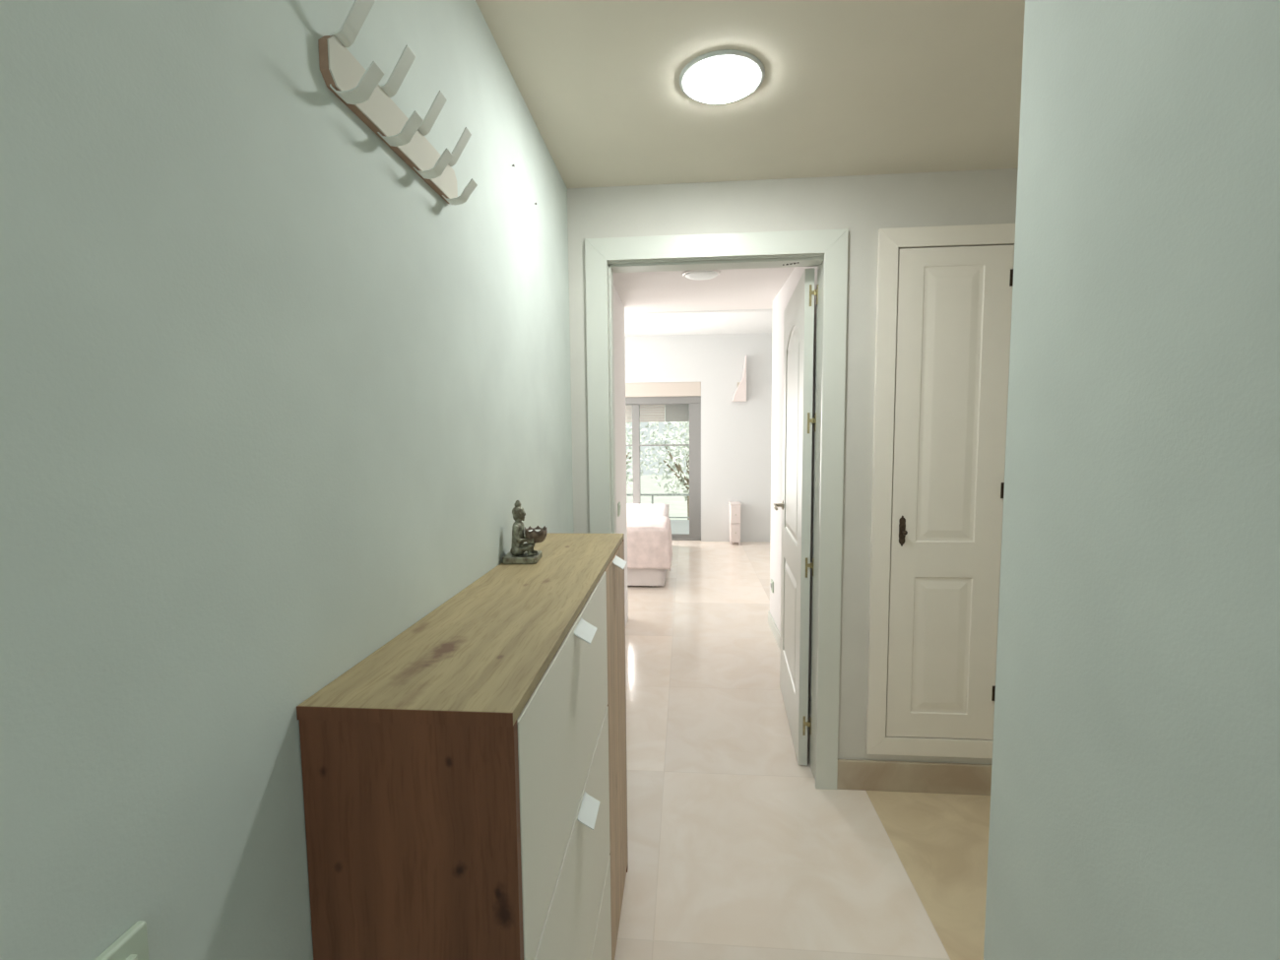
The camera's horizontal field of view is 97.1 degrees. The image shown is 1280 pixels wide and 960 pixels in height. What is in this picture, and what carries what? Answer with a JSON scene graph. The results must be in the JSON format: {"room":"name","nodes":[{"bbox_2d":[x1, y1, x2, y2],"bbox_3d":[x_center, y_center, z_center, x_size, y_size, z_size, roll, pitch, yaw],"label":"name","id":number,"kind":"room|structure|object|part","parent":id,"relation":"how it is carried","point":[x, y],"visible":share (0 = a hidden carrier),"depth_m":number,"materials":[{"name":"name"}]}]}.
{"room":"entrance hallway","nodes":[
{"label":"entrance hallway","id":0,"kind":"room"},
{"bbox_2d":[0,0,574,959],"bbox_3d":[-0.464,0.215,0.343,0.100,2.310,3.771,0,5,5],"label":"wall","id":1,"kind":"structure","parent":0,"point":[272,400],"depth_m":0.55,"materials":[{"name":"blue paint"}]},
{"bbox_2d":[94,920,149,959],"bbox_3d":[-0.400,0.400,0.416,0.014,0.086,0.086,0,5,5],"label":"light switch","id":2,"kind":"object","parent":1,"relation":"attached to","point":[133,944],"visible":1,"depth_m":0.44,"materials":[{"name":"white plastic"}]},
{"bbox_2d":[318,0,477,205],"bbox_3d":[-0.342,-0.553,0.870,0.063,0.124,0.385,0,5,5],"label":"coat rack","id":3,"kind":"object","parent":1,"relation":"attached to","point":[357,88],"visible":1,"depth_m":0.80,"materials":[{"name":"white wood"}]},
{"bbox_3d":[-0.360,-0.530,0.874,0.002,0.060,0.385,0,5,5],"label":"panel","id":4,"kind":"part","parent":3,"relation":"part of","materials":[{"name":"beige laminate"}]},
{"bbox_2d":[613,285,628,625],"bbox_3d":[-1.602,-0.023,3.380,2.859,2.310,1.860,0,5,5],"label":"wall","id":5,"kind":"structure","parent":0,"point":[618,307],"depth_m":3.85,"materials":[{"name":"white paint"}]},
{"bbox_2d":[617,502,621,516],"bbox_3d":[-0.134,0.190,3.694,0.014,0.086,0.086,0,5,5],"label":"light switch","id":6,"kind":"object","parent":5,"relation":"attached to","point":[618,503],"visible":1,"depth_m":3.65,"materials":[{"name":"white plastic"}]},
{"bbox_2d":[624,332,771,541],"bbox_3d":[0.096,-0.521,7.368,5.600,2.620,0.260,0,5,5],"label":"wall","id":7,"kind":"structure","parent":0,"point":[736,436],"depth_m":7.14,"materials":[{"name":"white paint"}]},
{"bbox_2d":[625,395,701,540],"bbox_3d":[-0.179,-0.141,7.412,1.943,1.862,0.120,0,5,5],"label":"door","id":8,"kind":"structure","parent":7,"relation":"in","point":[664,433],"depth_m":7.34,"materials":[{"name":"glass"}]},
{"bbox_3d":[-0.516,-0.128,7.476,1.000,1.710,0.004,0,5,5],"label":"pane","id":9,"kind":"part","parent":8,"relation":"part of","materials":[{"name":"clear glass"}]},
{"bbox_3d":[0.280,-0.119,7.367,0.755,1.755,0.040,0,5,5],"label":"sliding sash","id":10,"kind":"part","parent":8,"relation":"part of","materials":[{"name":"clear glass"}]},
{"bbox_3d":[0.295,-0.126,7.365,0.685,1.710,0.004,0,5,5],"label":"pane","id":11,"kind":"part","parent":8,"relation":"part of","materials":[{"name":"clear glass"}]},
{"bbox_2d":[625,382,701,396],"bbox_3d":[-0.191,-1.157,7.314,1.941,0.178,0.190,0,5,5],"label":"box","id":12,"kind":"object","parent":7,"relation":"attached to","point":[654,389],"visible":0.39,"depth_m":7.18,"materials":[{"name":"beige"}]},
{"bbox_2d":[731,355,746,401],"bbox_3d":[1.233,-1.259,7.034,0.169,0.560,0.100,0,5,5],"label":"wall picture","id":13,"kind":"object","parent":7,"relation":"attached to","point":[739,395],"visible":1,"depth_m":7.00,"materials":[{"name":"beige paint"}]},
{"bbox_2d":[475,0,1024,336],"bbox_3d":[-0.271,-1.349,2.880,5.600,0.390,9.300,0,5,5],"label":"ceiling","id":14,"kind":"structure","parent":0,"point":[848,88],"depth_m":1.56,"materials":[{"name":"paint"}]},
{"bbox_2d":[682,269,720,279],"bbox_3d":[0.354,-1.183,3.266,0.220,0.016,0.220,0,5,5],"label":"recessed light","id":15,"kind":"object","parent":14,"relation":"in","point":[701,274],"visible":0.89,"depth_m":3.24,"materials":[{"name":"white"}]},
{"bbox_2d":[679,49,765,104],"bbox_3d":[0.212,-1.034,1.468,0.220,0.016,0.220,0,5,5],"label":"recessed light","id":16,"kind":"object","parent":14,"relation":"in","point":[725,76],"visible":1,"depth_m":1.44,"materials":[{"name":"white plastic"}]},
{"bbox_2d":[567,168,1018,765],"bbox_3d":[1.009,0.051,2.173,2.741,2.310,0.129,0,5,5],"label":"wall","id":17,"kind":"structure","parent":0,"point":[864,205],"depth_m":2.09,"materials":[{"name":"grey paint"}]},
{"bbox_2d":[584,228,848,789],"bbox_3d":[0.288,0.140,2.238,0.959,2.135,0.159,0,5,5],"label":"door frame","id":18,"kind":"structure","parent":17,"relation":"attached to","point":[826,250],"depth_m":2.13,"materials":[{"name":"beige paint"}]},
{"bbox_2d":[772,268,818,766],"bbox_3d":[0.724,0.154,2.653,0.149,2.020,0.774,0,5,8],"label":"door","id":19,"kind":"structure","parent":17,"relation":"in","point":[799,313],"depth_m":2.41,"materials":[{"name":"beige paint"}]},
{"bbox_3d":[0.718,0.137,2.926,0.056,0.049,0.152,0,5,8],"label":"handle","id":20,"kind":"part","parent":19,"relation":"part of","materials":[{"name":"silver metal"}]},
{"bbox_2d":[836,759,991,795],"bbox_3d":[1.350,1.148,2.164,1.167,0.118,0.014,0,5,5],"label":"baseboard","id":21,"kind":"structure","parent":17,"relation":"attached to","point":[863,775],"depth_m":2.18,"materials":[{"name":"beige stone"}]},
{"bbox_2d":[865,223,1015,758],"bbox_3d":[1.137,0.077,2.092,0.538,1.968,0.016,0,5,5],"label":"door frame","id":22,"kind":"structure","parent":17,"relation":"attached to","point":[890,239],"depth_m":2.10,"materials":[{"name":"beige paint"}]},
{"bbox_2d":[885,245,1014,739],"bbox_3d":[1.140,0.078,2.086,0.403,1.824,0.047,0,5,5],"label":"door","id":23,"kind":"structure","parent":17,"relation":"in","point":[954,303],"depth_m":2.09,"materials":[{"name":"beige paint"}]},
{"bbox_2d":[769,266,817,696],"bbox_3d":[1.729,-0.049,3.314,1.690,2.310,1.370,0,5,5],"label":"wall","id":24,"kind":"structure","parent":0,"point":[782,298],"depth_m":3.73,"materials":[{"name":"white paint"}]},
{"bbox_2d":[770,578,773,592],"bbox_3d":[0.933,0.748,3.993,0.012,0.080,0.080,0,5,5],"label":"wall socket","id":25,"kind":"object","parent":24,"relation":"attached to","point":[772,581],"visible":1,"depth_m":3.96,"materials":[{"name":"white plastic"}]},
{"bbox_2d":[768,610,810,715],"bbox_3d":[0.874,1.077,3.260,0.012,0.090,1.800,0,5,5],"label":"baseboard","id":26,"kind":"structure","parent":24,"relation":"attached to","point":[773,626],"depth_m":3.79,"materials":[{"name":"beige paint"}]},
{"bbox_2d":[614,540,990,959],"bbox_3d":[-0.247,1.197,3.088,5.600,0.101,9.300,0,5,5],"label":"floor","id":27,"kind":"structure","parent":0,"point":[735,852],"depth_m":2.01,"materials":[{"name":"beige tile"}]},
{"bbox_2d":[296,532,628,959],"bbox_3d":[-0.199,0.752,1.227,0.279,1.089,1.117,0,5,5],"label":"cabinet","id":28,"kind":"object","parent":27,"relation":"on","point":[465,783],"visible":0.97,"depth_m":0.66,"materials":[{"name":"brown wood"}]},
{"bbox_3d":[-0.258,0.805,0.684,0.250,1.073,0.015,0,5,5],"label":"panel","id":29,"kind":"part","parent":28,"relation":"part of","materials":[{"name":"brown wood"}]},
{"bbox_3d":[-0.219,0.218,1.185,0.250,0.016,1.116,0,5,5],"label":"panel","id":30,"kind":"part","parent":28,"relation":"part of","materials":[{"name":"brown wood"}]},
{"bbox_2d":[502,500,547,564],"bbox_3d":[-0.275,0.121,1.365,0.102,0.148,0.086,0,5,1],"label":"figurine","id":31,"kind":"object","parent":28,"relation":"on","point":[520,552],"visible":1,"depth_m":1.35,"materials":[{"name":"grey plastic"}]},
{"bbox_2d":[524,525,547,543],"bbox_3d":[-0.251,0.132,1.365,0.053,0.038,0.053,0,5,1],"label":"bowl","id":32,"kind":"object","parent":31,"relation":"on","point":[534,537],"depth_m":1.34,"materials":[{"name":"brown metal"}]},
{"bbox_3d":[-0.095,0.263,0.989,0.030,0.021,0.074,0,5,5],"label":"handle","id":33,"kind":"part","parent":28,"relation":"part of","materials":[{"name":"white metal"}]},
{"bbox_3d":[-0.092,0.593,1.016,0.030,0.021,0.074,0,5,5],"label":"handle","id":34,"kind":"part","parent":28,"relation":"part of","materials":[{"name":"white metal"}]},
{"bbox_3d":[-0.069,0.717,1.569,0.018,1.037,0.374,0,5,5],"label":"door","id":35,"kind":"part","parent":28,"relation":"part of","materials":[{"name":"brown wood"}]},
{"bbox_3d":[-0.054,0.216,1.492,0.030,0.021,0.080,0,5,5],"label":"handle","id":36,"kind":"part","parent":28,"relation":"part of","materials":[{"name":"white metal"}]},
{"bbox_3d":[-0.170,0.715,1.776,0.250,1.073,0.016,0,5,5],"label":"panel","id":37,"kind":"part","parent":28,"relation":"part of","materials":[{"name":"brown wood"}]},
{"bbox_2d":[626,504,669,586],"bbox_3d":[-0.623,0.638,6.138,1.856,0.524,1.982,0,5,5],"label":"bed","id":38,"kind":"object","parent":27,"relation":"on","point":[652,577],"visible":0.12,"depth_m":5.12,"materials":[{"name":"white fabric"}]},
{"bbox_3d":[-0.626,0.488,6.130,1.828,0.224,1.973,0,5,5],"label":"mattress","id":39,"kind":"part","parent":38,"relation":"part of","materials":[{"name":"white fabric"}]},
{"bbox_2d":[627,515,672,571],"bbox_3d":[-0.537,0.589,5.442,1.685,0.398,0.736,0,5,5],"label":"blanket","id":40,"kind":"object","parent":38,"relation":"on","point":[649,538],"visible":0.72,"depth_m":5.04,"materials":[{"name":"fabric"}]},
{"bbox_2d":[728,501,741,545],"bbox_3d":[1.193,0.544,7.107,0.132,0.520,0.254,0,5,5],"label":"base cabinet","id":41,"kind":"object","parent":27,"relation":"on","point":[735,506],"visible":1,"depth_m":7.01,"materials":[{"name":"beige paint"}]},
{"bbox_3d":[1.184,0.432,7.000,0.112,0.210,0.011,0,5,5],"label":"drawer","id":42,"kind":"part","parent":41,"relation":"part of","materials":[{"name":"beige paint"}]},
{"bbox_3d":[1.187,0.656,7.018,0.112,0.210,0.011,0,5,5],"label":"drawer","id":43,"kind":"part","parent":41,"relation":"part of","materials":[{"name":"beige paint"}]},
{"bbox_2d":[983,0,1279,959],"bbox_3d":[0.481,0.266,-0.391,0.100,2.310,2.457,0,5,5],"label":"wall","id":44,"kind":"structure","parent":0,"point":[1134,812],"depth_m":0.57,"materials":[{"name":"blue paint"}]}
]}

